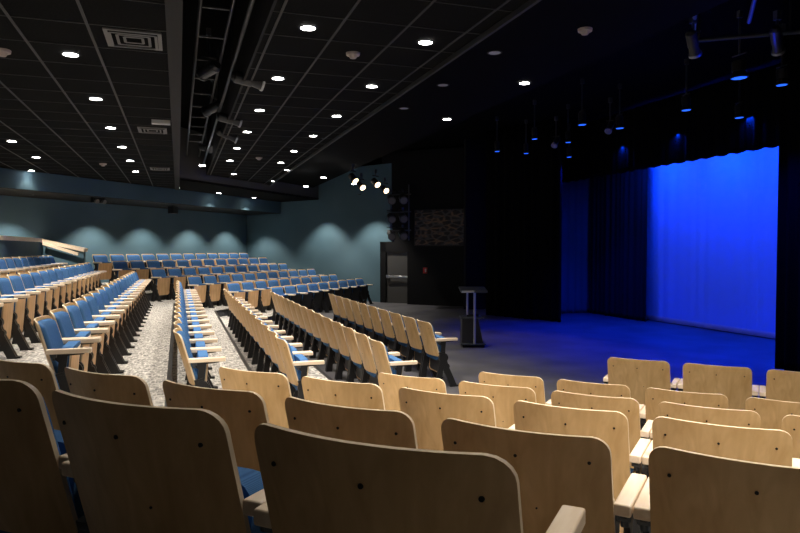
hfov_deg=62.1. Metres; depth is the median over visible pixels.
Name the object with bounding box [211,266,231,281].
chair
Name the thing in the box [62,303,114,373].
chair
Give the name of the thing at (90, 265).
cushion
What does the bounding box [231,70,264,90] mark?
spotlight
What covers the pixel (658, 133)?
curtain
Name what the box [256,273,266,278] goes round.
cushion
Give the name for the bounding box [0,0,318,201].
ceiling
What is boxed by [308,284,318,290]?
cushion
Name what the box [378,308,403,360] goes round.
chair
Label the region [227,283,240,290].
cushion
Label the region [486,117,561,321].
curtain
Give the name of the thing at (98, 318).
seat cushion
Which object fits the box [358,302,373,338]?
chair
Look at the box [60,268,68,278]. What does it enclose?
cushion
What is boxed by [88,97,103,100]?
recessed light
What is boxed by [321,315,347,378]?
chair
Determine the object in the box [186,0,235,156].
cable tray
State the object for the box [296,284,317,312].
chair
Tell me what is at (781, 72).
stage light
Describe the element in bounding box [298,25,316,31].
recessed light
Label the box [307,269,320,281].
chair
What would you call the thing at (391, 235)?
stage light
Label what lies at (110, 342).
chair
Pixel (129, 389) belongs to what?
chair
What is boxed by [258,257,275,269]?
chair
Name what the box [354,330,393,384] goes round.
chair
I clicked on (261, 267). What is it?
cushion
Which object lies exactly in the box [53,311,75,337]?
cushion
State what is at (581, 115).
stage light
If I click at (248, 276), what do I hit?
cushion
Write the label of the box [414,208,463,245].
acoustic panel
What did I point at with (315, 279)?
cushion
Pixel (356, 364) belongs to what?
chair
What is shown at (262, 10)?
trim
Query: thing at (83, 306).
cushion
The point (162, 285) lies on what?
chair
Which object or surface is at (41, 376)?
chair
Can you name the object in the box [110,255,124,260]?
cushion
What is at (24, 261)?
cushion
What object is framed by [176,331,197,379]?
backrest
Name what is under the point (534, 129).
stage light
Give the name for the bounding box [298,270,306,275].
cushion
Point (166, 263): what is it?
cushion
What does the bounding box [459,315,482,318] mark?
shelf
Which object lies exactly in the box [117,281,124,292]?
cushion
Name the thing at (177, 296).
chair
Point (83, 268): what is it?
cushion
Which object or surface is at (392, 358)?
seat cushion
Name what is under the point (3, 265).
cushion
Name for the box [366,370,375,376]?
seat cushion
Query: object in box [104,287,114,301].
cushion
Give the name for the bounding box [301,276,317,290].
chair
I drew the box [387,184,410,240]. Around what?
boom
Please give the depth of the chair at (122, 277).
12.64 m
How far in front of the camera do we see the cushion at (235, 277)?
18.88 m
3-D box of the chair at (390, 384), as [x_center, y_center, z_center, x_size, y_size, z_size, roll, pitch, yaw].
[0.148,1.162,4.729,0.615,0.840,0.450,1,2,29]
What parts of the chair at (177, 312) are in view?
frame, armrest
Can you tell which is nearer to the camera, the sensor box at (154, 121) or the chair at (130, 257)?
the sensor box at (154, 121)
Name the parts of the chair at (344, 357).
backrest, frame, frame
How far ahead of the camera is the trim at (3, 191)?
18.69 m
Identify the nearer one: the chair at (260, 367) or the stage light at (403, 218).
the chair at (260, 367)
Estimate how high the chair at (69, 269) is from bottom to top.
0.840 m
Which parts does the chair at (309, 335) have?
backrest, frame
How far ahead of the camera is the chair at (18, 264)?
13.10 m
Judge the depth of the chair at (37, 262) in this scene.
14.90 m
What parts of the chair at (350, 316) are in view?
backrest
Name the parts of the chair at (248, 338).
backrest, frame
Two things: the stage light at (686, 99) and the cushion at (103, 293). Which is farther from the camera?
the stage light at (686, 99)
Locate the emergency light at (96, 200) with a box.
[91,197,106,203]
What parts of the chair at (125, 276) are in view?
frame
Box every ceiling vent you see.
[102,27,162,50]
[137,126,166,133]
[150,167,169,170]
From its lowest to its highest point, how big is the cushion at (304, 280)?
0.396 m
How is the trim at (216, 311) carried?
attached to the floor at (233, 360)
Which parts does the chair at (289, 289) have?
seat panel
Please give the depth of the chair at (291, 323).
12.89 m
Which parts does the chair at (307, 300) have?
seat panel, frame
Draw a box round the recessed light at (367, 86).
[365,85,378,87]
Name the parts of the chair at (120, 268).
seat panel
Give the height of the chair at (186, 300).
0.840 m
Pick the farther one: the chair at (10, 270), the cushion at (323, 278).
the cushion at (323, 278)
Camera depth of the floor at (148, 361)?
8.81 m
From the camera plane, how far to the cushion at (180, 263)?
19.84 m
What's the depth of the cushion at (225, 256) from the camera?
23.54 m
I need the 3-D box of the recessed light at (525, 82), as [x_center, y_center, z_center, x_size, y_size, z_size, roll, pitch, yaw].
[1.617,-2.385,8.637,0.172,0.018,0.172,-1,2,-18]
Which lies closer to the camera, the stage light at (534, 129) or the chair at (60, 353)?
the chair at (60, 353)
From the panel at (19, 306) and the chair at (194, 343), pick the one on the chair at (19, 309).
the panel at (19, 306)
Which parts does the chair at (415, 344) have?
backrest, frame, frame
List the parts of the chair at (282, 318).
backrest, frame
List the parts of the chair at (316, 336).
backrest, frame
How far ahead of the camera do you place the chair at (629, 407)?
3.92 m
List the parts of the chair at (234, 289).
seat panel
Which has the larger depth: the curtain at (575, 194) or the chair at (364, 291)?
the chair at (364, 291)
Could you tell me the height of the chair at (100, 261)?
0.840 m
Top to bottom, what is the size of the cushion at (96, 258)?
0.396 m
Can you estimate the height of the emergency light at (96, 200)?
0.177 m
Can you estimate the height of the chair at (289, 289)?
0.840 m
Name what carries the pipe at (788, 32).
hanging from the ceiling at (650, 69)
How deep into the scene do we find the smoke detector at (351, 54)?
6.78 m
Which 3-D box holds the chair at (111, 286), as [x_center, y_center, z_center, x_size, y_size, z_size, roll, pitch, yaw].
[-4.167,0.674,9.979,0.450,0.840,0.615,-1,2,-18]
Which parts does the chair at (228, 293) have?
backrest, frame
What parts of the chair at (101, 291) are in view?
armrest, frame, frame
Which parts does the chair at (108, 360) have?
backrest, seat panel, frame, armrest, frame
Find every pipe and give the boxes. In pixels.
[202,0,254,167]
[698,0,799,41]
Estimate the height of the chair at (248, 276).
0.840 m
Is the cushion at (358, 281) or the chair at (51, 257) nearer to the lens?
the chair at (51, 257)
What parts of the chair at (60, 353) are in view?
backrest, armrest, frame, seat panel, armrest, frame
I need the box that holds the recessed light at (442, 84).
[437,83,448,86]
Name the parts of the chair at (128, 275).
frame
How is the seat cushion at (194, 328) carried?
on the chair at (177, 312)
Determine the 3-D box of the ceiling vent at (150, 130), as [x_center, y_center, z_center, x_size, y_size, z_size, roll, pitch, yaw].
[-3.659,-2.007,9.833,0.400,0.022,0.480,-1,2,-18]
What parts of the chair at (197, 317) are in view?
armrest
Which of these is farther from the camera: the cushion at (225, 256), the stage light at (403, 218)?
the cushion at (225, 256)
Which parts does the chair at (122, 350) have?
armrest, frame, frame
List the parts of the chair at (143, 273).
seat panel, frame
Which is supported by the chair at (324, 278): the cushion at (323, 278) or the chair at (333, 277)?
the cushion at (323, 278)
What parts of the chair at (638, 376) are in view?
backrest, armrest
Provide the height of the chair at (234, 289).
0.840 m
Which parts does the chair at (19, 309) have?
seat panel, frame, frame, armrest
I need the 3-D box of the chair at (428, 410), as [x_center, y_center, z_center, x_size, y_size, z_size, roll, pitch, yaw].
[0.295,1.036,3.467,0.615,0.840,0.450,1,2,29]
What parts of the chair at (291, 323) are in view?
backrest, frame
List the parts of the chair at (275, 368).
backrest, frame, armrest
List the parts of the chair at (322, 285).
seat panel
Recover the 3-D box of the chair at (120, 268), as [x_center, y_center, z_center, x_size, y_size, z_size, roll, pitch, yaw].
[-7.253,0.272,17.491,0.450,0.840,0.615,1,2,21]
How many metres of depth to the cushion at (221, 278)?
18.29 m
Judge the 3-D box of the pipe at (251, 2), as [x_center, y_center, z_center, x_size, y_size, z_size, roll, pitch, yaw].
[-2.995,-2.936,10.873,0.044,1.082,13.468,-1,2,-18]
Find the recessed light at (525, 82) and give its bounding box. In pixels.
[518,81,530,84]
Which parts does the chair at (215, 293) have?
frame, seat panel, frame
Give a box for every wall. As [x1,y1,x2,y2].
[0,195,246,282]
[0,240,85,265]
[247,163,392,302]
[382,146,463,241]
[389,153,406,228]
[407,147,463,306]
[464,139,485,309]
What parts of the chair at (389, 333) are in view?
backrest, frame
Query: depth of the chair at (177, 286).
12.45 m
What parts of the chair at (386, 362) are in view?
backrest, armrest, frame, armrest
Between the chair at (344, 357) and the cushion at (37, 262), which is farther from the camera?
the cushion at (37, 262)
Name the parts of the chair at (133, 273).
frame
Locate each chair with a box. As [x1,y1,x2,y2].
[0,258,25,273]
[0,269,17,276]
[0,276,40,348]
[0,294,32,357]
[0,299,20,358]
[0,360,59,429]
[0,379,86,532]
[3,257,32,274]
[6,274,48,340]
[11,257,38,272]
[18,256,44,270]
[18,272,56,331]
[25,256,49,269]
[28,271,63,315]
[31,256,54,268]
[34,315,100,392]
[37,255,59,267]
[37,269,70,308]
[42,255,63,267]
[44,268,75,303]
[47,255,67,266]
[50,308,107,372]
[51,267,80,302]
[52,389,265,532]
[58,266,85,298]
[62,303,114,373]
[63,266,89,297]
[64,367,153,405]
[69,265,93,294]
[73,264,97,293]
[73,298,123,373]
[78,263,100,290]
[82,263,103,288]
[82,294,127,370]
[86,262,106,287]
[89,291,131,361]
[92,254,114,285]
[95,288,134,353]
[101,285,136,346]
[106,283,139,340]
[110,254,129,280]
[110,281,141,334]
[112,261,137,279]
[114,279,143,329]
[117,278,145,325]
[120,276,146,321]
[123,275,148,317]
[125,274,149,312]
[126,254,145,267]
[128,273,150,311]
[129,260,154,290]
[130,272,151,309]
[132,271,152,305]
[142,254,161,267]
[146,260,169,290]
[150,268,175,301]
[156,254,175,266]
[162,260,182,275]
[163,380,268,470]
[167,268,191,299]
[170,254,189,266]
[173,328,225,387]
[174,310,217,386]
[174,315,217,388]
[174,321,220,387]
[175,293,203,307]
[175,295,203,311]
[175,298,205,315]
[175,301,211,369]
[175,305,211,376]
[176,259,197,274]
[176,280,195,290]
[176,282,196,292]
[176,283,197,294]
[176,285,198,296]
[176,286,198,298]
[176,288,199,301]
[176,290,203,337]
[182,267,205,288]
[183,253,202,265]
[187,276,213,307]
[190,259,210,273]
[195,253,214,265]
[197,266,216,282]
[203,259,222,272]
[203,275,227,307]
[207,253,225,264]
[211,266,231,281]
[215,258,234,272]
[217,274,239,305]
[218,253,228,264]
[219,367,291,428]
[223,289,241,326]
[224,265,243,280]
[225,290,246,331]
[227,258,245,271]
[227,282,250,316]
[227,292,247,333]
[229,253,238,263]
[230,294,250,341]
[231,273,252,289]
[232,297,257,345]
[235,299,258,351]
[236,265,255,279]
[238,258,255,270]
[238,302,266,357]
[239,253,249,263]
[241,281,265,312]
[242,305,271,363]
[244,272,264,288]
[245,308,272,370]
[247,265,266,278]
[248,258,265,270]
[250,312,283,371]
[254,280,273,312]
[254,423,585,532]
[255,317,289,372]
[256,272,273,286]
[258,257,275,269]
[258,264,276,277]
[261,322,296,372]
[267,271,280,285]
[267,279,283,309]
[267,327,307,396]
[268,264,285,277]
[270,291,282,325]
[271,286,294,320]
[274,293,287,329]
[275,334,324,399]
[278,263,295,276]
[278,271,292,284]
[278,295,292,334]
[279,278,295,293]
[283,297,298,342]
[284,285,306,305]
[285,397,417,448]
[288,270,305,283]
[288,299,304,342]
[290,277,307,292]
[293,302,310,349]
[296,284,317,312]
[298,269,314,282]
[299,305,318,357]
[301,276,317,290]
[301,376,384,409]
[306,308,326,359]
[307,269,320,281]
[307,283,329,312]
[310,276,327,289]
[313,311,336,370]
[318,282,338,312]
[320,275,337,288]
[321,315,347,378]
[328,281,347,309]
[328,293,339,322]
[329,274,338,286]
[331,319,359,381]
[335,295,347,326]
[338,280,356,300]
[342,297,358,332]
[342,324,368,382]
[347,279,364,302]
[349,299,367,336]
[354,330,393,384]
[355,278,373,303]
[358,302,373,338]
[367,305,389,351]
[368,336,417,385]
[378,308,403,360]
[378,372,446,410]
[389,311,417,370]
[398,387,514,450]
[402,315,435,377]
[417,319,458,386]
[441,418,646,532]
[459,381,535,428]
[478,372,551,405]
[513,400,650,532]
[551,391,653,478]
[557,379,643,410]
[603,357,679,430]
[633,446,799,532]
[640,388,727,439]
[642,416,799,476]
[650,402,760,440]
[677,363,758,409]
[745,397,799,429]
[759,369,799,402]
[782,415,799,458]
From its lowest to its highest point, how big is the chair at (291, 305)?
0.840 m
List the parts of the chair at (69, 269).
seat panel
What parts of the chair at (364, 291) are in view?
seat panel, frame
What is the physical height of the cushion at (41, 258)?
0.396 m
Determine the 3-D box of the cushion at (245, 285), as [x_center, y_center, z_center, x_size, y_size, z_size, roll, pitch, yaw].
[-3.994,0.616,17.508,0.182,0.396,0.485,1,2,21]
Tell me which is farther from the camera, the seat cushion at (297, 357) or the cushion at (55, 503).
the seat cushion at (297, 357)
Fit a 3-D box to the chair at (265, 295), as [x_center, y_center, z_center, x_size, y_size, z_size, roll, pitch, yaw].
[-3.664,0.799,18.050,0.450,0.840,0.615,1,2,21]
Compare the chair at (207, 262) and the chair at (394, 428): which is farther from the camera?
the chair at (207, 262)
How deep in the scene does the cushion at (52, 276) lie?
10.87 m
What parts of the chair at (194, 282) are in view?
seat panel, frame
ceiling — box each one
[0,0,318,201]
[181,0,799,165]
[208,0,527,184]
[278,0,728,187]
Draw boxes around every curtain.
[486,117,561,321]
[561,178,589,312]
[562,63,779,182]
[589,168,647,321]
[646,146,778,338]
[775,29,799,371]
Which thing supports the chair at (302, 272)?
on the floor at (233, 360)
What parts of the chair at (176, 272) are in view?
frame, seat panel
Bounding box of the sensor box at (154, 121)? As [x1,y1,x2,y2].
[151,119,169,124]
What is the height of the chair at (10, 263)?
0.840 m
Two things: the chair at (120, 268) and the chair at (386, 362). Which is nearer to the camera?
the chair at (386, 362)
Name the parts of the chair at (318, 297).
seat panel, frame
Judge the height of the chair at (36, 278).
0.840 m
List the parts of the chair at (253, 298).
seat panel, frame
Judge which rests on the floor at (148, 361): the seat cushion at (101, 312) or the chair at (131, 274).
the chair at (131, 274)
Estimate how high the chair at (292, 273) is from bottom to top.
0.840 m
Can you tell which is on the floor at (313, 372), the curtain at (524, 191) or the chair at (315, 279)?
the chair at (315, 279)
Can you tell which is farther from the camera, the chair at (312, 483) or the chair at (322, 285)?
the chair at (322, 285)
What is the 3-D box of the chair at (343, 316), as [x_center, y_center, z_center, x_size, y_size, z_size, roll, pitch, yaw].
[-1.098,1.011,13.591,0.450,0.840,0.615,-1,2,-18]
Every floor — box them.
[0,290,171,365]
[107,299,226,406]
[172,304,272,388]
[220,302,360,379]
[268,301,783,401]
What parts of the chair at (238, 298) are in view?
backrest, frame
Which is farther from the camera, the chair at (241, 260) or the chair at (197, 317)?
the chair at (241, 260)
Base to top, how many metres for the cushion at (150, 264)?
0.396 m
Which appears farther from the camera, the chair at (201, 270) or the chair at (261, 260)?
the chair at (261, 260)
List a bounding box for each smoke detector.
[0,48,10,56]
[346,51,359,58]
[577,27,592,35]
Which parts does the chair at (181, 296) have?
armrest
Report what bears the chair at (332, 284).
on the floor at (578, 347)
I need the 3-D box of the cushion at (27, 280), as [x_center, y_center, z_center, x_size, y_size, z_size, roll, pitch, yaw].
[-5.049,0.304,9.028,0.182,0.396,0.485,-1,2,-18]
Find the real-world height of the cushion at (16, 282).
0.396 m
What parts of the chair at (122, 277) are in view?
frame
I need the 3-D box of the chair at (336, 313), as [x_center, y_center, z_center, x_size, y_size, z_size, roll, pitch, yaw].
[-1.294,0.995,14.179,0.450,0.840,0.615,-1,2,-18]
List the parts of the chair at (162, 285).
frame, seat panel, frame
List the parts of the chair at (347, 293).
seat panel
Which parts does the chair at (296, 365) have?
backrest, frame, armrest, frame, armrest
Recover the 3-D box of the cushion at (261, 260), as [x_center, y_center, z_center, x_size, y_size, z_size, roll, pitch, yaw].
[-4.896,-0.100,23.884,0.182,0.396,0.485,1,2,21]
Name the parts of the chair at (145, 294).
frame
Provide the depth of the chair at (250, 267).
21.42 m
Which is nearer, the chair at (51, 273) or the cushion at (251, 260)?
the chair at (51, 273)
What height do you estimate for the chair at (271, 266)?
0.840 m
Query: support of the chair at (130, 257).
on the floor
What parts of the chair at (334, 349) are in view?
backrest, frame, frame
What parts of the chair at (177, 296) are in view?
armrest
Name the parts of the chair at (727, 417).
backrest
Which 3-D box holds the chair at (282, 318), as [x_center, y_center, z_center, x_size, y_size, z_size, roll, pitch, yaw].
[-2.451,0.995,14.173,0.450,0.840,0.615,-1,2,-18]
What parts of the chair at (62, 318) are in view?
backrest, armrest, seat panel, armrest, frame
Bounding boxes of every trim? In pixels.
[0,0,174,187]
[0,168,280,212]
[0,187,279,214]
[0,235,87,251]
[164,303,174,406]
[165,0,182,189]
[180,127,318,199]
[206,0,276,174]
[210,0,512,183]
[214,309,251,370]
[262,306,333,380]
[268,0,541,185]
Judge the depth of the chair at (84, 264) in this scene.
14.96 m
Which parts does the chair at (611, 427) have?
backrest, frame, armrest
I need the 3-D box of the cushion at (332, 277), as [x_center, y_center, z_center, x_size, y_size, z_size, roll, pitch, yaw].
[-2.203,0.490,22.131,0.182,0.396,0.485,1,2,21]
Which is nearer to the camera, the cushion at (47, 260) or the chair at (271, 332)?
the chair at (271, 332)
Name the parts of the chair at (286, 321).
backrest, frame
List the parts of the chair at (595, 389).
backrest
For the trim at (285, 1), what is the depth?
7.54 m
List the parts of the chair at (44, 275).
seat panel, frame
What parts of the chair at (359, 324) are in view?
backrest, frame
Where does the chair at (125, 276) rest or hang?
on the floor at (148, 361)
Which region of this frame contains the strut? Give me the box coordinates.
[747,0,756,23]
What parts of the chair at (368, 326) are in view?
backrest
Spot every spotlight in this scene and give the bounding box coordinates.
[196,27,220,80]
[198,124,212,152]
[201,75,223,116]
[216,112,242,127]
[216,127,238,143]
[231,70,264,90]
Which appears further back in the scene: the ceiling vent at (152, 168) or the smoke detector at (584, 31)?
the ceiling vent at (152, 168)
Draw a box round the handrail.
[42,242,78,254]
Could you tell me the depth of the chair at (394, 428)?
2.20 m
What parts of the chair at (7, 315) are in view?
seat panel, frame, armrest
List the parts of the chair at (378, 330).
backrest, frame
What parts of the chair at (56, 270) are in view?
seat panel, frame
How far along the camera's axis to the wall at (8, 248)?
16.91 m
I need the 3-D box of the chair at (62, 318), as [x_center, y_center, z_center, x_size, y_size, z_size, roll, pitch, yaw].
[-2.744,0.790,5.711,0.450,0.840,0.615,-1,2,-18]
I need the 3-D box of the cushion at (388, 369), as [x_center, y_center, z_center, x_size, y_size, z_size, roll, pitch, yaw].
[-0.207,0.990,7.075,0.182,0.396,0.485,-1,2,-18]
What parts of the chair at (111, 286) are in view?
armrest, frame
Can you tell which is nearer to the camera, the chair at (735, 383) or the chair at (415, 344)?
the chair at (735, 383)
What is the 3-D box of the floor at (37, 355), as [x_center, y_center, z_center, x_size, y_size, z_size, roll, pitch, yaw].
[-6.871,1.054,7.837,18.899,0.197,33.154,-1,2,-18]
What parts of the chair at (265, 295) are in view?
seat panel, frame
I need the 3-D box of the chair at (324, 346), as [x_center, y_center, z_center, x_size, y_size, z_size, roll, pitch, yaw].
[-1.079,1.107,10.057,0.450,0.840,0.615,-1,2,-18]
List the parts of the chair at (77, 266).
seat panel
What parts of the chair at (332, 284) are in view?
seat panel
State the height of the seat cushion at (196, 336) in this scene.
0.300 m
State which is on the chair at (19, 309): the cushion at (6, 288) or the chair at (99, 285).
the cushion at (6, 288)
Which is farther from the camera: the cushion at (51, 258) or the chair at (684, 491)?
the cushion at (51, 258)
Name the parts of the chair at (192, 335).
backrest, frame, armrest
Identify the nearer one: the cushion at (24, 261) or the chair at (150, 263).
the cushion at (24, 261)
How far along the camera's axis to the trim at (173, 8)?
6.33 m
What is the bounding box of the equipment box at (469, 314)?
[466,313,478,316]
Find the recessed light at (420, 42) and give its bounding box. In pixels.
[417,40,433,45]
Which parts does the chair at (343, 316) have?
backrest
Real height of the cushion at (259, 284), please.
0.396 m
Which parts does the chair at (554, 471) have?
frame, armrest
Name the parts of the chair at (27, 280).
seat panel, frame, armrest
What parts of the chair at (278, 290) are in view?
frame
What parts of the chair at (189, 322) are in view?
armrest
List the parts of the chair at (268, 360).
backrest, frame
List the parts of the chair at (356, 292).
seat panel, frame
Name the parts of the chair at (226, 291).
backrest, frame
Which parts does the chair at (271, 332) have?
backrest, armrest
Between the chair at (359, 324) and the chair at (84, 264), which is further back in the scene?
the chair at (84, 264)
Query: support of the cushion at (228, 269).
on the chair at (228, 269)
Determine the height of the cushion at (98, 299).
0.396 m
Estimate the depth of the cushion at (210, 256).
22.95 m
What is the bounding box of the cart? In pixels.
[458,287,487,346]
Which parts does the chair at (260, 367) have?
backrest, frame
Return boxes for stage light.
[348,164,358,183]
[357,173,365,190]
[371,169,380,187]
[381,178,388,193]
[387,189,395,204]
[387,208,395,222]
[387,225,395,240]
[399,189,407,203]
[399,207,407,222]
[399,225,407,239]
[494,116,499,151]
[523,119,528,153]
[531,100,537,139]
[551,116,559,147]
[565,104,570,142]
[566,124,571,157]
[578,78,586,125]
[605,97,614,133]
[615,83,623,128]
[681,58,691,110]
[685,15,701,58]
[730,10,748,79]
[734,80,744,118]
[769,10,785,55]
[775,23,788,86]
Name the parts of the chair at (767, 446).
armrest, armrest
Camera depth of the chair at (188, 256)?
21.77 m
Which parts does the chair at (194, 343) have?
backrest, armrest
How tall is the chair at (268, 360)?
0.840 m
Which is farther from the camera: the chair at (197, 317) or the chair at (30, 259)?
the chair at (30, 259)
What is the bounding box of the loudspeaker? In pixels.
[168,205,177,213]
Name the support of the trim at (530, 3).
attached to the ceiling at (400, 12)
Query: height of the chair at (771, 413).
0.840 m
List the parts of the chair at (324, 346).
backrest, frame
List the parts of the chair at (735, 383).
armrest, armrest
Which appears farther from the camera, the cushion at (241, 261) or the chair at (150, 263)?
the cushion at (241, 261)
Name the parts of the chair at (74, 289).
seat panel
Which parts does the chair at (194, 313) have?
armrest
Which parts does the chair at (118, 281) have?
frame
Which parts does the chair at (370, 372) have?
frame, backrest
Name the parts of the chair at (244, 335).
backrest, frame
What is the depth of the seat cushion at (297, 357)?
6.44 m
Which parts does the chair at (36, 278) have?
seat panel, armrest, frame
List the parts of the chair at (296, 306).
backrest, frame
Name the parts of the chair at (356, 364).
backrest, frame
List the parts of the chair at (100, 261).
frame, seat panel, frame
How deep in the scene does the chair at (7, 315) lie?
7.47 m
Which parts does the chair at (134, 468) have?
armrest, frame, armrest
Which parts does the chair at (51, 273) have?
seat panel, frame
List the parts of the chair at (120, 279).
frame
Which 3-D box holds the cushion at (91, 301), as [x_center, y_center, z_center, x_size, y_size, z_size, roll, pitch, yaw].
[-3.462,0.543,7.499,0.182,0.396,0.485,-1,2,-18]
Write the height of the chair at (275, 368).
0.840 m
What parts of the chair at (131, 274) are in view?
frame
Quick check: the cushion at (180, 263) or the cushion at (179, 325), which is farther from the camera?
the cushion at (180, 263)
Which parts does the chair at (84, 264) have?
seat panel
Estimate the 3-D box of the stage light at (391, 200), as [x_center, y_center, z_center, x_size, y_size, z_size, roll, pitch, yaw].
[-0.284,-2.185,20.999,0.282,0.490,0.390,-1,2,-18]
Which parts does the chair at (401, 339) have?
backrest, frame, frame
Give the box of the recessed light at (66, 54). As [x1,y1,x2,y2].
[60,52,80,57]
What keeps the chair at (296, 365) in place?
on the floor at (313, 372)
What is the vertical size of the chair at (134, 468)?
0.840 m
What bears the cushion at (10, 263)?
on the chair at (10, 263)
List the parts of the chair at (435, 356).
backrest, frame, armrest, frame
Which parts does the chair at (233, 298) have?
backrest, frame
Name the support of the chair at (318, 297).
on the floor at (578, 347)
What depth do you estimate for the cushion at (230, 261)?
22.13 m
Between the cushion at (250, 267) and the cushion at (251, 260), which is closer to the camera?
the cushion at (250, 267)
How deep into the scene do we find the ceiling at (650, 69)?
12.10 m
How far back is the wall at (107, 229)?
20.24 m
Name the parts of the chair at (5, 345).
armrest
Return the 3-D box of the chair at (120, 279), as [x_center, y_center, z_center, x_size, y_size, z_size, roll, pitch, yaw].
[-4.777,0.624,11.809,0.450,0.840,0.615,-1,2,-18]
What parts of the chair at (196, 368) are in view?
backrest, frame, armrest, seat panel, armrest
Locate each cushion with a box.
[0,259,7,268]
[0,278,13,294]
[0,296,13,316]
[0,429,83,532]
[5,258,15,267]
[9,276,24,291]
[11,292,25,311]
[13,258,22,267]
[20,258,28,266]
[20,274,34,288]
[27,257,35,265]
[30,272,42,285]
[33,257,40,264]
[37,318,63,373]
[39,256,45,264]
[39,271,50,283]
[43,398,77,516]
[44,256,50,263]
[47,270,57,281]
[49,256,54,262]
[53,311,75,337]
[54,269,63,279]
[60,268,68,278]
[61,341,80,366]
[66,267,73,276]
[66,305,84,328]
[71,266,78,275]
[75,265,82,274]
[75,331,90,360]
[76,300,92,320]
[80,265,86,273]
[84,264,89,272]
[85,296,99,314]
[85,323,98,327]
[87,263,93,271]
[92,293,105,309]
[93,255,107,261]
[93,317,105,320]
[99,290,109,305]
[100,311,110,314]
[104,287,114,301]
[109,285,117,297]
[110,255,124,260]
[113,262,127,268]
[113,283,121,294]
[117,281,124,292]
[120,279,126,289]
[123,278,129,287]
[127,255,139,260]
[130,261,144,267]
[142,255,154,260]
[147,261,160,267]
[151,269,165,280]
[157,254,168,259]
[162,260,175,266]
[168,269,181,275]
[171,254,181,259]
[177,260,188,266]
[177,312,188,331]
[177,323,191,347]
[178,307,187,324]
[178,317,189,338]
[183,268,195,274]
[184,254,194,259]
[188,277,201,288]
[191,260,202,265]
[193,327,200,330]
[194,333,202,338]
[194,341,205,357]
[196,254,206,258]
[196,350,207,375]
[198,267,209,273]
[203,276,216,282]
[204,259,214,264]
[208,254,217,258]
[211,267,222,272]
[216,259,226,264]
[218,275,230,281]
[219,254,228,258]
[224,266,234,272]
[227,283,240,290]
[228,259,237,264]
[230,254,238,258]
[232,274,243,280]
[236,266,246,271]
[237,466,265,532]
[239,259,247,263]
[240,253,248,257]
[242,282,253,289]
[244,273,255,279]
[248,265,257,270]
[249,258,258,263]
[255,281,266,288]
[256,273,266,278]
[259,258,267,262]
[259,265,267,270]
[268,272,277,277]
[268,280,278,286]
[269,264,277,269]
[271,287,283,294]
[278,337,299,379]
[279,264,287,269]
[279,271,287,277]
[280,279,289,285]
[285,286,295,293]
[289,271,297,276]
[291,278,300,284]
[292,354,307,389]
[297,285,307,291]
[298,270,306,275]
[301,277,310,283]
[308,270,315,274]
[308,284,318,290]
[311,276,319,282]
[319,282,328,289]
[321,276,328,281]
[329,275,337,280]
[329,281,338,287]
[338,281,347,286]
[347,280,355,285]
[356,279,363,284]
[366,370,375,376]
[384,345,393,373]
[389,355,401,374]
[411,330,421,352]
[427,334,444,359]
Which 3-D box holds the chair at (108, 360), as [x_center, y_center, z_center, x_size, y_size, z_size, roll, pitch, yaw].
[-3.150,0.757,6.931,0.450,0.840,0.615,-1,2,-18]
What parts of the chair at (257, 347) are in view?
backrest, frame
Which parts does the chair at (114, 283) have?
armrest, frame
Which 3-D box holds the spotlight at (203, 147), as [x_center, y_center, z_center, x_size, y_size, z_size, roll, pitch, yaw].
[-4.358,-2.851,14.909,0.409,0.654,0.196,1,2,32]
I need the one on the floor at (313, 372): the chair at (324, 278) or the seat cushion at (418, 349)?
the chair at (324, 278)
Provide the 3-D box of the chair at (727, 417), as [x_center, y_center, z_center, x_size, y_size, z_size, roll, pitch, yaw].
[1.781,1.186,3.840,0.615,0.840,0.450,1,2,29]
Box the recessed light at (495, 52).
[487,50,501,54]
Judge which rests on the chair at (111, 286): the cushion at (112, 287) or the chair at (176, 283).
the cushion at (112, 287)
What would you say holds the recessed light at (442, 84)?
in the ceiling at (543, 44)
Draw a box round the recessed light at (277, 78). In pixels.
[271,76,284,80]
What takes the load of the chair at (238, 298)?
on the floor at (313, 372)
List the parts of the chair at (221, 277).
frame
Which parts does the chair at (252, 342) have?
backrest, frame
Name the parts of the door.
handle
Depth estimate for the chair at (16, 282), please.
8.49 m
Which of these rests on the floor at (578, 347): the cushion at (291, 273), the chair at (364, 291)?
the chair at (364, 291)
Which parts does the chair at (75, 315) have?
backrest, armrest, seat panel, armrest, frame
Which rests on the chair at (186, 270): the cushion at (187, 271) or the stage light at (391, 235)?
the cushion at (187, 271)
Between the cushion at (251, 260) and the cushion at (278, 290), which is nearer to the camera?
the cushion at (278, 290)
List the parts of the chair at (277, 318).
backrest, frame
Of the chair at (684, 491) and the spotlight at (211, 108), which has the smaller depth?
the chair at (684, 491)
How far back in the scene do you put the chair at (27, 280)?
9.10 m
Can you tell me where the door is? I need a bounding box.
[380,242,406,302]
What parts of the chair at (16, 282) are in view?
backrest, seat panel, frame, frame, armrest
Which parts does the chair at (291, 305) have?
backrest, frame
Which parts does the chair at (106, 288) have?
armrest, frame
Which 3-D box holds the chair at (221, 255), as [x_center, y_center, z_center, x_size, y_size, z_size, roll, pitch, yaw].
[-6.114,-0.054,23.472,0.450,0.840,0.615,1,2,21]
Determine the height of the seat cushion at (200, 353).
0.300 m
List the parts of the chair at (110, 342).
backrest, seat panel, armrest, frame, frame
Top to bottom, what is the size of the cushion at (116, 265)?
0.396 m
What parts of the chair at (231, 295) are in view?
backrest, frame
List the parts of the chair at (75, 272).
seat panel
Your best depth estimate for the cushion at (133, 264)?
18.12 m

